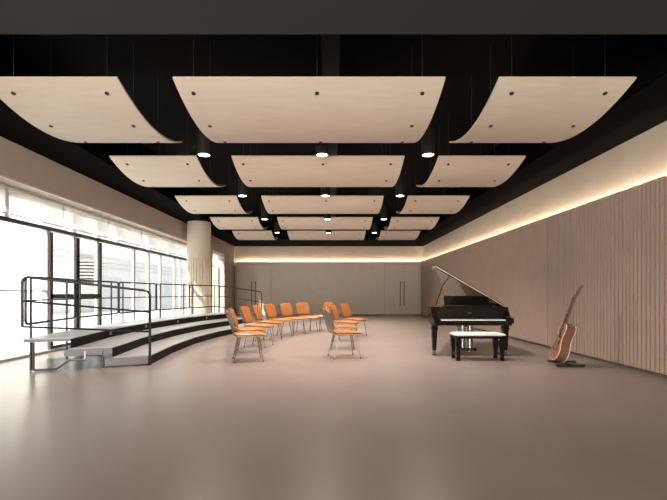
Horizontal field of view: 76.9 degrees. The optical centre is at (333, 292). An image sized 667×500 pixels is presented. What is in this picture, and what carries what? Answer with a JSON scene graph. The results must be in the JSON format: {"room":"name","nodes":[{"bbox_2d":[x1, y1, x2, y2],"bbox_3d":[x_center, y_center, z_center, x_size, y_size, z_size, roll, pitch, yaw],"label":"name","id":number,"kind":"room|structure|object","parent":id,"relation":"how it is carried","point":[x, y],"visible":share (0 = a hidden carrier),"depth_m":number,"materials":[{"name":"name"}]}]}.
{"room":"music room","nodes":[
{"label":"music room","id":0,"kind":"room"},
{"bbox_2d":[0,136,234,314],"bbox_3d":[-5.370,-0.615,8.825,0.600,3.530,25.650,0,0,0],"label":"wall","id":1,"kind":"structure","parent":0,"point":[17,162],"depth_m":9.06,"materials":[{"name":"paint"}]},
{"bbox_2d":[0,324,176,362],"bbox_3d":[-5.560,1.127,6.100,0.220,0.045,20.200,0,0,0],"label":"trim","id":2,"kind":"structure","parent":1,"relation":"attached to","point":[37,352],"depth_m":7.53,"materials":[{"name":"silver metal"}]},
{"bbox_2d":[0,194,186,349],"bbox_3d":[-5.550,-0.278,6.090,0.100,2.765,20.180,0,0,0],"label":"window","id":3,"kind":"structure","parent":1,"relation":"in","point":[48,235],"depth_m":9.09,"materials":[{"name":"grey metal"}]},
{"bbox_2d":[0,184,7,213],"bbox_3d":[-5.420,-1.536,6.393,0.060,0.459,1.118,0,0,0],"label":"roller blind","id":4,"kind":"object","parent":3,"relation":"attached to","point":[3,188],"visible":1,"depth_m":6.88,"materials":[{"name":"fabric"}]},
{"bbox_2d":[7,187,64,226],"bbox_3d":[-5.420,-1.536,7.720,0.060,0.459,1.413,0,0,0],"label":"roller blind","id":5,"kind":"object","parent":3,"relation":"attached to","point":[22,204],"visible":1,"depth_m":7.62,"materials":[{"name":"fabric"}]},
{"bbox_2d":[64,205,108,237],"bbox_3d":[-5.420,-1.536,9.287,0.060,0.459,1.577,0,0,0],"label":"roller blind","id":6,"kind":"object","parent":3,"relation":"attached to","point":[78,220],"visible":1,"depth_m":9.18,"materials":[{"name":"fabric"}]},
{"bbox_2d":[108,220,141,245],"bbox_3d":[-5.420,-1.536,10.983,0.060,0.459,1.646,0,0,0],"label":"roller blind","id":7,"kind":"object","parent":3,"relation":"attached to","point":[117,231],"visible":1,"depth_m":10.89,"materials":[{"name":"fabric"}]},
{"bbox_2d":[142,230,186,256],"bbox_3d":[-5.420,-1.536,13.713,0.060,0.459,3.611,0,0,0],"label":"roller blind","id":8,"kind":"object","parent":3,"relation":"attached to","point":[149,240],"visible":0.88,"depth_m":13.33,"materials":[{"name":"fabric"}]},
{"bbox_2d":[0,174,186,240],"bbox_3d":[-5.074,-1.786,6.100,0.032,0.032,20.200,0,0,0],"label":"trim","id":9,"kind":"structure","parent":1,"relation":"attached to","point":[1,175],"depth_m":8.26,"materials":[{"name":"brown wood"}]},
{"bbox_2d":[0,183,186,244],"bbox_3d":[-5.535,-2.020,6.100,0.230,0.720,20.200,0,0,0],"label":"trim","id":10,"kind":"structure","parent":1,"relation":"attached to","point":[7,191],"depth_m":8.72,"materials":[{"name":"white paint"}]},
{"bbox_2d":[213,252,220,268],"bbox_3d":[-5.210,-1.440,18.550,0.060,0.669,1.700,0,0,0],"label":"roller blind","id":11,"kind":"object","parent":1,"relation":"attached to","point":[216,256],"visible":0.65,"depth_m":18.70,"materials":[{"name":"fabric"}]},
{"bbox_2d":[216,268,218,312],"bbox_3d":[-5.370,-0.320,18.550,0.080,2.940,1.900,0,0,0],"label":"window","id":12,"kind":"structure","parent":1,"relation":"in","point":[217,269],"depth_m":19.42,"materials":[{"name":"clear glass"}]},
{"bbox_2d":[236,262,420,313],"bbox_3d":[-0.250,-0.230,21.465,9.440,2.680,0.030,0,0,0],"label":"wall","id":13,"kind":"structure","parent":0,"point":[359,285],"depth_m":21.45,"materials":[{"name":"beige paint"}]},
{"bbox_2d":[236,264,270,314],"bbox_3d":[-4.070,-0.160,21.404,1.760,2.620,0.091,0,0,0],"label":"door","id":14,"kind":"structure","parent":13,"relation":"in","point":[257,277],"depth_m":21.44,"materials":[{"name":"beige wood"}]},
{"bbox_2d":[277,314,420,314],"bbox_3d":[-0.250,1.130,21.470,9.440,0.040,0.020,0,0,0],"label":"baseboard","id":15,"kind":"structure","parent":13,"relation":"attached to","point":[277,314],"depth_m":21.46,"materials":[{"name":"brown wood"}]},
{"bbox_2d":[385,264,418,314],"bbox_3d":[3.490,-0.160,21.404,1.760,2.620,0.091,0,0,0],"label":"door","id":16,"kind":"structure","parent":13,"relation":"in","point":[401,280],"depth_m":21.44,"materials":[{"name":"beige wood"}]},
{"bbox_2d":[235,246,422,314],"bbox_3d":[-0.310,-0.615,21.680,10.120,3.530,0.140,0,0,0],"label":"wall","id":17,"kind":"structure","parent":0,"point":[242,253],"depth_m":21.61,"materials":[{"name":"paint"}]},
{"bbox_2d":[0,34,666,245],"bbox_3d":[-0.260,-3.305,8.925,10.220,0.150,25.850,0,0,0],"label":"ceiling","id":18,"kind":"structure","parent":0,"point":[158,58],"depth_m":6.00,"materials":[{"name":"black paint"}]},
{"bbox_2d":[0,34,181,142],"bbox_3d":[-3.143,-2.692,5.630,1.515,1.071,2.000,0,0,0],"label":"ceiling panel","id":19,"kind":"object","parent":18,"relation":"hanging from","point":[85,109],"visible":0.98,"depth_m":5.08,"materials":[{"name":"brown wood"}]},
{"bbox_2d":[109,112,225,187],"bbox_3d":[-3.143,-2.692,8.300,1.515,1.071,2.000,0,0,0],"label":"ceiling panel","id":20,"kind":"object","parent":18,"relation":"hanging from","point":[147,171],"visible":0.9,"depth_m":7.70,"materials":[{"name":"brown wood"}]},
{"bbox_2d":[197,128,210,156],"bbox_3d":[-2.150,-2.755,6.970,0.216,0.949,0.216,0,0,0],"label":"recessed light","id":21,"kind":"object","parent":18,"relation":"in","point":[203,143],"visible":0.78,"depth_m":6.88,"materials":[{"name":"black metal"}]},
{"bbox_2d":[175,164,251,213],"bbox_3d":[-3.143,-2.692,11.310,1.515,1.071,2.000,0,0,0],"label":"ceiling panel","id":22,"kind":"object","parent":18,"relation":"hanging from","point":[229,204],"visible":0.94,"depth_m":10.69,"materials":[{"name":"brown wood"}]},
{"bbox_2d":[210,192,267,229],"bbox_3d":[-3.143,-2.692,14.230,1.515,1.071,2.000,0,0,0],"label":"ceiling panel","id":23,"kind":"object","parent":18,"relation":"hanging from","point":[223,223],"visible":0.95,"depth_m":13.62,"materials":[{"name":"brown wood"}]},
{"bbox_2d":[238,155,246,196],"bbox_3d":[-2.150,-2.755,9.920,0.216,0.949,0.216,0,0,0],"label":"recessed light","id":24,"kind":"object","parent":18,"relation":"in","point":[242,188],"visible":0.8,"depth_m":9.82,"materials":[{"name":"black metal"}]},
{"bbox_2d":[232,220,277,239],"bbox_3d":[-3.143,-2.692,17.130,1.515,1.071,2.000,0,0,0],"label":"ceiling panel","id":25,"kind":"object","parent":18,"relation":"hanging from","point":[240,235],"visible":0.91,"depth_m":16.50,"materials":[{"name":"brown wood"}]},
{"bbox_2d":[261,189,267,219],"bbox_3d":[-2.150,-2.755,13.090,0.216,0.949,0.216,0,0,0],"label":"recessed light","id":26,"kind":"object","parent":18,"relation":"in","point":[264,214],"visible":0.88,"depth_m":12.99,"materials":[{"name":"black metal"}]},
{"bbox_2d":[274,221,279,232],"bbox_3d":[-2.150,-2.755,16.030,0.216,0.949,0.216,0,0,0],"label":"recessed light","id":27,"kind":"object","parent":18,"relation":"in","point":[276,224],"visible":0.83,"depth_m":15.94,"materials":[{"name":"black metal"}]},
{"bbox_2d":[173,34,444,142],"bbox_3d":[-0.270,-2.692,5.630,3.010,1.071,2.000,0,0,0],"label":"ceiling panel","id":28,"kind":"object","parent":18,"relation":"hanging from","point":[224,109],"visible":0.97,"depth_m":5.10,"materials":[{"name":"brown wood"}]},
{"bbox_2d":[231,143,404,187],"bbox_3d":[-0.270,-2.692,8.300,3.010,1.071,2.000,0,0,0],"label":"ceiling panel","id":29,"kind":"object","parent":18,"relation":"hanging from","point":[257,171],"visible":0.9,"depth_m":7.73,"materials":[{"name":"brown wood"}]},
{"bbox_2d":[261,187,383,213],"bbox_3d":[-0.270,-2.692,11.310,3.010,1.071,2.000,0,0,0],"label":"ceiling panel","id":30,"kind":"object","parent":18,"relation":"hanging from","point":[369,204],"visible":0.9,"depth_m":10.69,"materials":[{"name":"brown wood"}]},
{"bbox_2d":[316,143,328,156],"bbox_3d":[-0.190,-2.755,6.970,0.216,0.949,0.216,0,0,0],"label":"recessed light","id":31,"kind":"object","parent":18,"relation":"in","point":[322,149],"visible":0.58,"depth_m":6.89,"materials":[{"name":"black metal"}]},
{"bbox_2d":[277,214,372,229],"bbox_3d":[-0.270,-2.692,14.230,3.010,1.071,2.000,0,0,0],"label":"ceiling panel","id":32,"kind":"object","parent":18,"relation":"hanging from","point":[285,223],"visible":0.88,"depth_m":13.62,"materials":[{"name":"brown wood"}]},
{"bbox_2d":[321,187,329,196],"bbox_3d":[-0.190,-2.755,9.920,0.216,0.949,0.216,0,0,0],"label":"recessed light","id":33,"kind":"object","parent":18,"relation":"in","point":[325,192],"visible":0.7,"depth_m":9.84,"materials":[{"name":"black metal"}]},
{"bbox_2d":[287,231,365,239],"bbox_3d":[-0.270,-2.692,17.130,3.010,1.071,2.000,0,0,0],"label":"ceiling panel","id":34,"kind":"object","parent":18,"relation":"hanging from","point":[293,235],"visible":0.87,"depth_m":16.50,"materials":[{"name":"brown wood"}]},
{"bbox_2d":[324,214,330,219],"bbox_3d":[-0.190,-2.755,13.090,0.216,0.949,0.216,0,0,0],"label":"recessed light","id":35,"kind":"object","parent":18,"relation":"in","point":[326,216],"visible":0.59,"depth_m":13.01,"materials":[{"name":"black"}]},
{"bbox_2d":[320,34,339,216],"bbox_3d":[-0.035,-3.100,11.310,0.230,0.260,14.880,0,0,0],"label":"beam","id":36,"kind":"structure","parent":18,"relation":"attached to","point":[330,43],"depth_m":5.35,"materials":[{"name":"grey"}]},
{"bbox_2d":[0,0,666,33],"bbox_3d":[-0.265,-2.805,-0.065,7.770,0.850,7.870,0,0,0],"label":"ceiling beam","id":37,"kind":"structure","parent":18,"relation":"attached to","point":[16,16],"depth_m":3.63,"materials":[{"name":"grey"}]},
{"bbox_2d":[372,214,376,232],"bbox_3d":[1.570,-2.755,16.030,0.216,0.949,0.216,0,0,0],"label":"recessed light","id":38,"kind":"object","parent":18,"relation":"in","point":[374,223],"visible":0.88,"depth_m":15.94,"materials":[{"name":"black metal"}]},
{"bbox_2d":[380,189,386,219],"bbox_3d":[1.570,-2.755,13.090,0.216,0.949,0.216,0,0,0],"label":"recessed light","id":39,"kind":"object","parent":18,"relation":"in","point":[383,212],"visible":0.93,"depth_m":13.01,"materials":[{"name":"black metal"}]},
{"bbox_2d":[376,216,419,239],"bbox_3d":[2.585,-2.692,17.130,1.515,1.071,2.000,0,0,0],"label":"ceiling panel","id":40,"kind":"object","parent":18,"relation":"hanging from","point":[384,235],"visible":0.92,"depth_m":16.50,"materials":[{"name":"brown wood"}]},
{"bbox_2d":[395,155,404,196],"bbox_3d":[1.570,-2.755,9.920,0.216,0.949,0.216,0,0,0],"label":"recessed light","id":41,"kind":"object","parent":18,"relation":"in","point":[400,184],"visible":0.79,"depth_m":9.84,"materials":[{"name":"black metal"}]},
{"bbox_2d":[384,197,439,229],"bbox_3d":[2.585,-2.692,14.230,1.515,1.071,2.000,0,0,0],"label":"ceiling panel","id":42,"kind":"object","parent":18,"relation":"hanging from","point":[396,223],"visible":0.94,"depth_m":13.62,"materials":[{"name":"brown wood"}]},
{"bbox_2d":[421,126,434,156],"bbox_3d":[1.570,-2.755,6.970,0.216,0.949,0.216,0,0,0],"label":"recessed light","id":43,"kind":"object","parent":18,"relation":"in","point":[428,139],"visible":0.77,"depth_m":6.88,"materials":[{"name":"black metal"}]},
{"bbox_2d":[396,196,469,213],"bbox_3d":[2.585,-2.692,11.310,1.515,1.071,2.000,0,0,0],"label":"ceiling panel","id":44,"kind":"object","parent":18,"relation":"hanging from","point":[414,204],"visible":0.94,"depth_m":10.69,"materials":[{"name":"brown wood"}]},
{"bbox_2d":[416,143,525,187],"bbox_3d":[2.585,-2.692,8.300,1.515,1.071,2.000,0,0,0],"label":"ceiling panel","id":45,"kind":"object","parent":18,"relation":"hanging from","point":[448,171],"visible":0.9,"depth_m":7.70,"materials":[{"name":"brown wood"}]},
{"bbox_2d":[449,34,636,142],"bbox_3d":[2.585,-2.692,5.630,1.515,1.071,2.000,0,0,0],"label":"ceiling panel","id":46,"kind":"object","parent":18,"relation":"hanging from","point":[517,109],"visible":0.98,"depth_m":5.08,"materials":[{"name":"brown wood"}]},
{"bbox_2d":[0,315,666,499],"bbox_3d":[-0.410,1.225,8.925,10.520,0.150,25.850,0,0,0],"label":"floor","id":47,"kind":"structure","parent":0,"point":[401,420],"depth_m":3.69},
{"bbox_2d":[21,276,172,370],"bbox_3d":[-3.779,0.451,7.016,1.753,1.398,1.731,0,0,-10],"label":"choir riser","id":48,"kind":"object","parent":47,"relation":"on","point":[84,341],"visible":1,"depth_m":6.52,"materials":[{"name":"grey"}]},
{"bbox_2d":[75,279,194,351],"bbox_3d":[-3.938,0.451,8.583,1.756,1.398,1.726,0,0,0],"label":"choir riser","id":49,"kind":"object","parent":47,"relation":"on","point":[179,343],"visible":0.56,"depth_m":8.52,"materials":[{"name":"grey"}]},
{"bbox_2d":[119,282,217,343],"bbox_3d":[-3.890,0.451,10.224,1.839,1.398,1.753,0,0,0],"label":"choir riser","id":50,"kind":"object","parent":47,"relation":"on","point":[182,330],"visible":0.6,"depth_m":10.06,"materials":[{"name":"grey"}]},
{"bbox_2d":[156,283,237,336],"bbox_3d":[-3.698,0.451,11.753,1.782,1.398,1.683,0,0,11],"label":"choir riser","id":51,"kind":"object","parent":47,"relation":"on","point":[209,325],"visible":0.75,"depth_m":11.60,"materials":[{"name":"grey"}]},
{"bbox_2d":[187,221,210,321],"bbox_3d":[-4.560,-0.613,14.250,0.780,3.526,0.780,0,0,0],"label":"column","id":52,"kind":"structure","parent":47,"relation":"on","point":[198,232],"depth_m":13.91,"materials":[{"name":"beige"}]},
{"bbox_2d":[189,284,261,326],"bbox_3d":[-3.306,0.451,13.252,1.792,1.398,1.631,0,0,18],"label":"choir riser","id":53,"kind":"object","parent":47,"relation":"on","point":[219,316],"visible":0.55,"depth_m":13.35,"materials":[{"name":"grey"}]},
{"bbox_2d":[225,310,265,362],"bbox_3d":[-1.497,0.724,7.140,0.671,0.853,0.498,0,0,-15],"label":"chair","id":54,"kind":"object","parent":47,"relation":"on","point":[255,334],"visible":1,"depth_m":6.96,"materials":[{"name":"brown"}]},
{"bbox_2d":[228,308,264,353],"bbox_3d":[-1.678,0.724,8.116,0.671,0.853,0.498,0,0,-6],"label":"chair","id":55,"kind":"object","parent":47,"relation":"on","point":[231,311],"visible":0.94,"depth_m":7.95,"materials":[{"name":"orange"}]},
{"bbox_2d":[239,306,273,347],"bbox_3d":[-1.647,0.724,9.058,0.671,0.853,0.498,0,0,12],"label":"chair","id":56,"kind":"object","parent":47,"relation":"on","point":[245,311],"visible":0.98,"depth_m":8.97,"materials":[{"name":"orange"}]},
{"bbox_2d":[251,305,282,341],"bbox_3d":[-1.597,0.724,10.109,0.671,0.853,0.498,0,0,14],"label":"chair","id":57,"kind":"object","parent":47,"relation":"on","point":[257,310],"visible":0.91,"depth_m":10.05,"materials":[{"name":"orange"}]},
{"bbox_2d":[263,304,291,337],"bbox_3d":[-1.444,0.724,10.967,0.671,0.853,0.498,0,0,27],"label":"chair","id":58,"kind":"object","parent":47,"relation":"on","point":[270,311],"visible":0.91,"depth_m":10.97,"materials":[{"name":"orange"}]},
{"bbox_2d":[279,303,305,334],"bbox_3d":[-1.139,0.724,11.624,0.671,0.853,0.498,0,0,40],"label":"chair","id":59,"kind":"object","parent":47,"relation":"on","point":[285,308],"visible":0.8,"depth_m":11.67,"materials":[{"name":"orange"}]},
{"bbox_2d":[295,302,317,332],"bbox_3d":[-0.799,0.724,12.333,0.498,0.853,0.671,0,0,-30],"label":"chair","id":60,"kind":"object","parent":47,"relation":"on","point":[302,308],"visible":0.92,"depth_m":12.48,"materials":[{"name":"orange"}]},
{"bbox_2d":[309,302,333,331],"bbox_3d":[-0.372,0.724,12.775,0.671,0.853,0.498,0,0,-42],"label":"chair","id":61,"kind":"object","parent":47,"relation":"on","point":[326,304],"visible":0.52,"depth_m":12.87,"materials":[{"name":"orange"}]},
{"bbox_2d":[324,307,356,348],"bbox_3d":[0.152,0.724,8.751,0.671,0.853,0.498,0,0,2],"label":"chair","id":62,"kind":"object","parent":47,"relation":"on","point":[337,326],"visible":0.56,"depth_m":8.54,"materials":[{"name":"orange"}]},
{"bbox_2d":[322,309,361,359],"bbox_3d":[0.153,0.724,7.491,0.671,0.853,0.498,0,0,-14],"label":"chair","id":63,"kind":"object","parent":47,"relation":"on","point":[326,314],"visible":1,"depth_m":7.33,"materials":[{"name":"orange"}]},
{"bbox_2d":[329,305,359,340],"bbox_3d":[0.264,0.724,10.112,0.671,0.853,0.498,0,0,18],"label":"chair","id":64,"kind":"object","parent":47,"relation":"on","point":[333,308],"visible":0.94,"depth_m":10.01,"materials":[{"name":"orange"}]},
{"bbox_2d":[339,303,366,335],"bbox_3d":[0.528,0.724,11.221,0.671,0.853,0.498,0,0,34],"label":"chair","id":65,"kind":"object","parent":47,"relation":"on","point":[345,310],"visible":0.88,"depth_m":11.24,"materials":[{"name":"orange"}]},
{"bbox_2d":[427,266,513,354],"bbox_3d":[2.519,0.321,8.671,1.476,1.656,2.360,0,0,0],"label":"grand piano","id":66,"kind":"object","parent":47,"relation":"on","point":[470,307],"visible":0.98,"depth_m":7.73,"materials":[{"name":"black paint"}]},
{"bbox_2d":[442,305,491,306],"bbox_3d":[2.540,0.255,8.000,0.880,0.019,0.200,0,0,0],"label":"shelf","id":67,"kind":"object","parent":66,"relation":"attached to","point":[442,305],"depth_m":7.96,"materials":[{"name":"black paint"}]},
{"bbox_2d":[450,332,505,360],"bbox_3d":[2.470,0.916,7.220,0.920,0.467,0.357,0,0,0],"label":"piano bench","id":68,"kind":"object","parent":47,"relation":"on","point":[455,341],"visible":1,"depth_m":7.06,"materials":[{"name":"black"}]},
{"bbox_2d":[547,359,584,366],"bbox_3d":[3.700,0.966,6.707,0.562,0.359,0.526,0,0,0],"label":"guitar stand","id":69,"kind":"object","parent":47,"relation":"on","point":[550,360],"visible":0.7,"depth_m":6.59,"materials":[{"name":"grey metal"}]},
{"bbox_2d":[550,285,583,362],"bbox_3d":[3.707,0.499,6.666,0.451,1.231,0.491,0,0,14],"label":"acoustic guitar","id":70,"kind":"object","parent":69,"relation":"on","point":[560,349],"visible":1,"depth_m":6.56,"materials":[{"name":"beige wood"}]},
{"bbox_2d":[421,175,666,374],"bbox_3d":[4.473,-0.235,8.725,0.045,2.670,25.450,0,0,0],"label":"wall","id":71,"kind":"structure","parent":0,"point":[614,246],"depth_m":7.34,"materials":[{"name":"beige wood"}]},
{"bbox_2d":[421,314,666,377],"bbox_3d":[4.485,1.125,8.725,0.020,0.050,25.450,0,0,0],"label":"baseboard","id":72,"kind":"structure","parent":71,"relation":"attached to","point":[547,346],"depth_m":7.01,"materials":[{"name":"brown wood"}]},
{"bbox_2d":[423,121,666,260],"bbox_3d":[4.680,-0.615,8.875,0.140,3.530,25.750,0,0,0],"label":"wall","id":73,"kind":"structure","parent":0,"point":[641,159],"depth_m":7.93,"materials":[{"name":"paint"}]},
{"label":"outside","id":74,"kind":"structure","parent":0,"visible":0},
{"bbox_2d":[0,304,185,348],"bbox_3d":[-32.835,1.480,35.000,54.330,0.340,110.000,0,0,0],"label":"ground","id":75,"kind":"structure","parent":74,"point":[12,334],"depth_m":19.04,"materials":[{"name":"white"}]},
{"bbox_2d":[0,213,185,314],"bbox_3d":[-20.550,-2.440,49.750,8.900,7.500,50.500,0,0,0],"label":"neighbouring building","id":76,"kind":"structure","parent":75,"relation":"on","point":[21,247],"depth_m":26.75,"materials":[{"name":"white"}]},
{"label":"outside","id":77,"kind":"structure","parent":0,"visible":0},
{"bbox_2d":[0,341,70,356],"bbox_3d":[-6.260,1.240,10.000,1.180,0.140,28.000,0,0,0],"label":"terrace","id":78,"kind":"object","parent":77,"point":[38,346],"visible":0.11,"depth_m":8.64,"materials":[{"name":"white"}]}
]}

